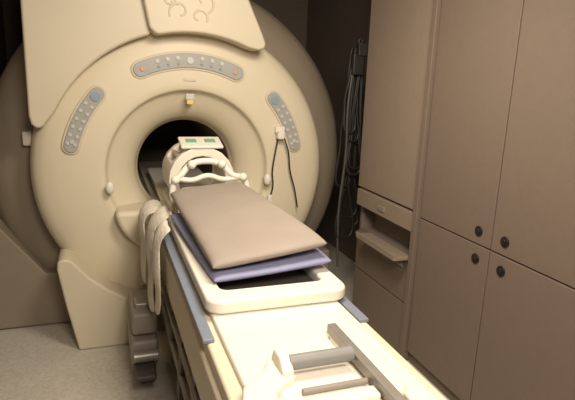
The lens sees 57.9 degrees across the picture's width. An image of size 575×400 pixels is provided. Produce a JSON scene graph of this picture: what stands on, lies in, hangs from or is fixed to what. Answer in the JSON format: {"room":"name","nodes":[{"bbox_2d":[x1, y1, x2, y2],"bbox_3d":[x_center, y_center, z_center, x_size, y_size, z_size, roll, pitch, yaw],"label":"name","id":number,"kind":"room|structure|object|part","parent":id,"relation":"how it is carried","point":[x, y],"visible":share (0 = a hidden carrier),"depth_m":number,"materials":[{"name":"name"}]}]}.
{"room":"radiology room","nodes":[
{"label":"radiology room","id":0,"kind":"room"},
{"bbox_2d":[0,0,6,76],"bbox_3d":[-1.416,-0.022,1.613,0.080,2.350,6.900,-3,14,-19],"label":"wall","id":1,"kind":"structure","parent":0,"point":[3,55],"depth_m":4.41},
{"bbox_2d":[2,0,307,161],"bbox_3d":[-1.144,-0.870,5.214,2.950,2.350,0.100,-3,14,-19],"label":"wall","id":2,"kind":"structure","parent":0,"point":[292,14],"depth_m":5.20,"materials":[{"name":"brown paint"}]},
{"bbox_2d":[0,236,448,399],"bbox_3d":[-0.061,1.081,2.382,2.950,0.050,6.900,-3,14,-19],"label":"floor","id":3,"kind":"structure","parent":0,"point":[45,361],"depth_m":2.83,"materials":[{"name":"plastic"}]},
{"bbox_2d":[128,289,158,382],"bbox_3d":[-0.749,0.732,2.701,0.135,0.430,0.500,-3,14,-19],"label":"mechanism","id":4,"kind":"object","parent":3,"relation":"on","point":[142,322],"visible":0.88,"depth_m":2.60,"materials":[{"name":"grey plastic"}]},
{"bbox_2d":[0,0,337,349],"bbox_3d":[-0.836,-0.495,3.797,2.320,2.300,1.870,-3,14,-19],"label":"scanner","id":5,"kind":"object","parent":3,"relation":"on","point":[87,82],"depth_m":3.00,"materials":[{"name":"beige plastic"}]},
{"bbox_3d":[-1.114,-0.438,2.848,0.223,0.357,0.028,-3,14,-19],"label":"control panel","id":6,"kind":"part","parent":5,"relation":"part of","materials":[{"name":"grey plastic"}]},
{"bbox_3d":[-1.001,-0.069,2.932,0.048,0.072,0.038,-3,14,-19],"label":"positioning knob","id":7,"kind":"part","parent":5,"relation":"part of","materials":[{"name":"white plastic"}]},
{"bbox_3d":[-0.645,0.636,3.398,0.600,0.300,0.250,-3,14,-19],"label":"under panel","id":8,"kind":"part","parent":5,"relation":"part of","materials":[{"name":"grey plastic"}]},
{"bbox_3d":[-0.775,0.354,3.580,2.200,0.734,0.300,-3,14,-19],"label":"skirt plate","id":9,"kind":"part","parent":5,"relation":"part of","materials":[{"name":"beige plastic"}]},
{"bbox_3d":[-0.557,-0.765,2.968,0.625,0.140,0.028,-3,14,-19],"label":"control panel","id":10,"kind":"part","parent":5,"relation":"part of","materials":[{"name":"grey plastic"}]},
{"bbox_3d":[-0.124,-0.128,3.235,0.048,0.072,0.038,-3,14,-19],"label":"positioning knob","id":11,"kind":"part","parent":5,"relation":"part of","materials":[{"name":"white plastic"}]},
{"bbox_3d":[-0.085,-0.198,3.233,0.050,0.382,0.016,1,13,-6],"label":"cord","id":12,"kind":"part","parent":5,"relation":"part of","materials":[{"name":"black rubber"}]},
{"bbox_3d":[-0.049,-0.436,3.224,0.060,0.040,0.032,-3,14,-19],"label":"bracket plate","id":13,"kind":"part","parent":5,"relation":"part of","materials":[{"name":"white plastic"}]},
{"bbox_2d":[276,131,284,138],"bbox_3d":[-0.043,-0.400,3.204,0.045,0.050,0.045,-3,14,-19],"label":"connector","id":14,"kind":"object","parent":5,"relation":"on","point":[279,134],"depth_m":3.19,"materials":[{"name":"white plastic"}]},
{"bbox_3d":[-0.024,-0.202,3.273,0.209,0.516,0.067,-3,14,-19],"label":"patient alarm bracket","id":15,"kind":"part","parent":5,"relation":"part of","materials":[{"name":"white plastic"}]},
{"bbox_3d":[-0.024,-0.488,3.231,0.223,0.357,0.028,-3,14,-19],"label":"control panel","id":16,"kind":"part","parent":5,"relation":"part of","materials":[{"name":"grey plastic"}]},
{"bbox_3d":[0.019,-0.175,3.283,0.124,0.462,0.017,-5,15,-26],"label":"cord","id":17,"kind":"part","parent":5,"relation":"part of","materials":[{"name":"black rubber"}]},
{"bbox_2d":[147,167,446,399],"bbox_3d":[-0.325,0.537,2.505,0.524,0.926,3.450,-3,14,-19],"label":"table","id":18,"kind":"object","parent":3,"relation":"on","point":[324,350],"visible":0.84,"depth_m":1.43,"materials":[{"name":"beige plastic"}]},
{"bbox_2d":[138,200,170,314],"bbox_3d":[-0.650,0.281,2.552,0.126,0.487,0.702,-3,14,-19],"label":"strap","id":19,"kind":"object","parent":18,"relation":"attached to","point":[150,243],"visible":1,"depth_m":2.44,"materials":[{"name":"fabric"}]},
{"bbox_3d":[-0.397,0.763,2.044,0.028,0.028,1.850,-3,14,-19],"label":"rod","id":20,"kind":"part","parent":18,"relation":"part of","materials":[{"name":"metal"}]},
{"bbox_3d":[-0.400,0.598,2.001,0.024,0.024,1.850,-3,14,-19],"label":"rod","id":21,"kind":"part","parent":18,"relation":"part of","materials":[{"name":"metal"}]},
{"bbox_3d":[-0.392,0.273,1.922,0.034,0.014,1.050,-3,14,-19],"label":"rail","id":22,"kind":"part","parent":18,"relation":"part of","materials":[{"name":"grey metal"}]},
{"bbox_2d":[185,139,196,142],"bbox_3d":[-0.508,-0.311,2.736,0.056,0.008,0.045,-3,29,-19],"label":"mirror glass","id":23,"kind":"object","parent":18,"relation":"on","point":[186,140],"depth_m":2.73,"materials":[{"name":"green glass"}]},
{"bbox_2d":[162,137,233,210],"bbox_3d":[-0.504,-0.170,2.893,0.350,0.375,0.435,-3,14,-19],"label":"coil","id":24,"kind":"object","parent":18,"relation":"on","point":[192,147],"visible":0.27,"depth_m":2.74,"materials":[{"name":"white plastic"}]},
{"bbox_3d":[-0.461,-0.303,2.752,0.220,0.016,0.140,-3,29,-19],"label":"mirror frame","id":25,"kind":"part","parent":24,"relation":"part of","materials":[{"name":"white plastic"}]},
{"bbox_2d":[169,158,249,213],"bbox_3d":[-0.390,-0.067,2.624,0.411,0.288,0.082,-3,14,-19],"label":"frame","id":26,"kind":"object","parent":18,"relation":"attached to","point":[232,176],"visible":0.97,"depth_m":2.58,"materials":[{"name":"white plastic"}]},
{"bbox_3d":[-0.547,-0.098,2.543,0.044,0.044,0.044,-3,14,-19],"label":"frame knob","id":27,"kind":"part","parent":26,"relation":"part of","materials":[{"name":"white plastic"}]},
{"bbox_3d":[-0.469,-0.174,2.552,0.044,0.044,0.044,-3,14,-19],"label":"frame knob","id":28,"kind":"part","parent":26,"relation":"part of","materials":[{"name":"white plastic"}]},
{"bbox_3d":[-0.328,-0.180,2.602,0.044,0.044,0.044,-3,14,-19],"label":"frame knob","id":29,"kind":"part","parent":26,"relation":"part of","materials":[{"name":"white plastic"}]},
{"bbox_3d":[-0.227,-0.117,2.654,0.044,0.044,0.044,-3,14,-19],"label":"frame knob","id":30,"kind":"part","parent":26,"relation":"part of","materials":[{"name":"white plastic"}]},
{"bbox_2d":[204,139,215,141],"bbox_3d":[-0.414,-0.315,2.769,0.056,0.008,0.045,-3,29,-19],"label":"mirror glass","id":31,"kind":"object","parent":18,"relation":"on","point":[205,140],"depth_m":2.76,"materials":[{"name":"green glass"}]},
{"bbox_2d":[168,217,344,313],"bbox_3d":[-0.185,0.201,2.094,0.470,0.045,1.020,-3,14,-19],"label":"tray","id":32,"kind":"object","parent":18,"relation":"on","point":[315,284],"visible":0.53,"depth_m":1.69,"materials":[{"name":"white plastic"}]},
{"bbox_2d":[170,213,330,281],"bbox_3d":[-0.190,0.143,2.099,0.429,0.064,0.800,-3,15,-22],"label":"pad","id":33,"kind":"object","parent":32,"relation":"on","point":[313,257],"visible":0.44,"depth_m":1.78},
{"bbox_2d":[170,182,326,268],"bbox_3d":[-0.232,0.066,2.146,0.407,0.109,0.930,-4,15,-23],"label":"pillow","id":34,"kind":"object","parent":33,"relation":"on","point":[232,224],"visible":1,"depth_m":1.94,"materials":[{"name":"fabric"}]},
{"bbox_3d":[0.062,0.252,2.081,0.034,0.014,1.050,-3,14,-19],"label":"rail","id":35,"kind":"part","parent":18,"relation":"part of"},
{"bbox_3d":[0.255,0.438,1.198,0.041,0.034,0.034,-3,14,-19],"label":"lever knob","id":36,"kind":"part","parent":18,"relation":"part of","materials":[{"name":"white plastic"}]},
{"bbox_3d":[0.301,0.469,1.091,0.020,0.015,0.220,-1,14,-14],"label":"lever arm","id":37,"kind":"part","parent":18,"relation":"part of","materials":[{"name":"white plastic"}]},
{"bbox_2d":[352,0,432,352],"bbox_3d":[0.798,-0.304,3.173,0.468,2.340,0.685,-3,14,-19],"label":"cabinet","id":38,"kind":"object","parent":3,"relation":"on","point":[399,33],"visible":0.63,"depth_m":3.10,"materials":[{"name":"laminate"}]},
{"bbox_3d":[0.581,0.689,3.328,0.030,0.322,0.655,-3,14,-19],"label":"panel","id":39,"kind":"part","parent":38,"relation":"part of","materials":[{"name":"laminate"}]},
{"bbox_3d":[0.592,0.400,3.259,0.030,0.255,0.655,-3,14,-19],"label":"panel","id":40,"kind":"part","parent":38,"relation":"part of","materials":[{"name":"laminate"}]},
{"bbox_2d":[356,231,407,267],"bbox_3d":[0.559,0.303,3.124,0.108,0.105,0.475,-3,14,-19],"label":"shelf","id":41,"kind":"object","parent":38,"relation":"attached to","point":[394,254],"visible":0.95,"depth_m":3.05,"materials":[{"name":"laminate"}]},
{"bbox_3d":[0.597,0.049,3.178,0.045,0.107,0.665,-3,14,-19],"label":"drawer","id":42,"kind":"part","parent":38,"relation":"part of","materials":[{"name":"laminate"}]},
{"bbox_3d":[0.630,-0.726,3.005,0.030,1.455,0.685,-3,14,-19],"label":"panel","id":43,"kind":"part","parent":38,"relation":"part of","materials":[{"name":"laminate"}]},
{"bbox_2d":[399,0,574,399],"bbox_3d":[1.537,0.211,1.133,0.470,2.340,3.755,-3,14,-19],"label":"tall cabinet","id":44,"kind":"object","parent":3,"relation":"on","point":[489,307],"visible":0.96,"depth_m":2.26,"materials":[{"name":"laminate"}]},
{"bbox_3d":[0.803,0.546,2.654,0.025,0.789,0.544,-3,14,-19],"label":"door","id":45,"kind":"part","parent":44,"relation":"part of","materials":[{"name":"laminate"}]},
{"bbox_3d":[0.846,-0.558,2.391,0.025,1.469,0.544,-3,14,-19],"label":"door","id":46,"kind":"part","parent":44,"relation":"part of","materials":[{"name":"laminate"}]},
{"bbox_3d":[0.986,0.673,2.151,0.025,0.789,0.544,-3,14,-19],"label":"door","id":47,"kind":"part","parent":44,"relation":"part of","materials":[{"name":"laminate"}]},
{"bbox_3d":[1.028,-0.432,1.887,0.025,1.469,0.544,-3,14,-19],"label":"door","id":48,"kind":"part","parent":44,"relation":"part of","materials":[{"name":"laminate"}]},
{"bbox_2d":[306,0,371,261],"bbox_3d":[1.343,-0.135,2.530,0.100,2.350,6.800,-3,14,-19],"label":"wall","id":49,"kind":"structure","parent":0,"point":[334,27],"depth_m":4.77,"materials":[{"name":"brown paint"}]},
{"bbox_2d":[334,38,368,266],"bbox_3d":[0.433,-0.288,3.492,0.224,1.534,0.123,-3,14,-19],"label":"cable bundle","id":50,"kind":"object","parent":49,"relation":"hanging from","point":[352,115],"visible":1,"depth_m":3.44,"materials":[{"name":"black rubber"}]},
{"bbox_3d":[0.496,-0.954,3.304,0.115,0.080,0.045,-3,14,-19],"label":"hook plate","id":51,"kind":"part","parent":50,"relation":"part of","materials":[{"name":"black plastic"}]}
]}

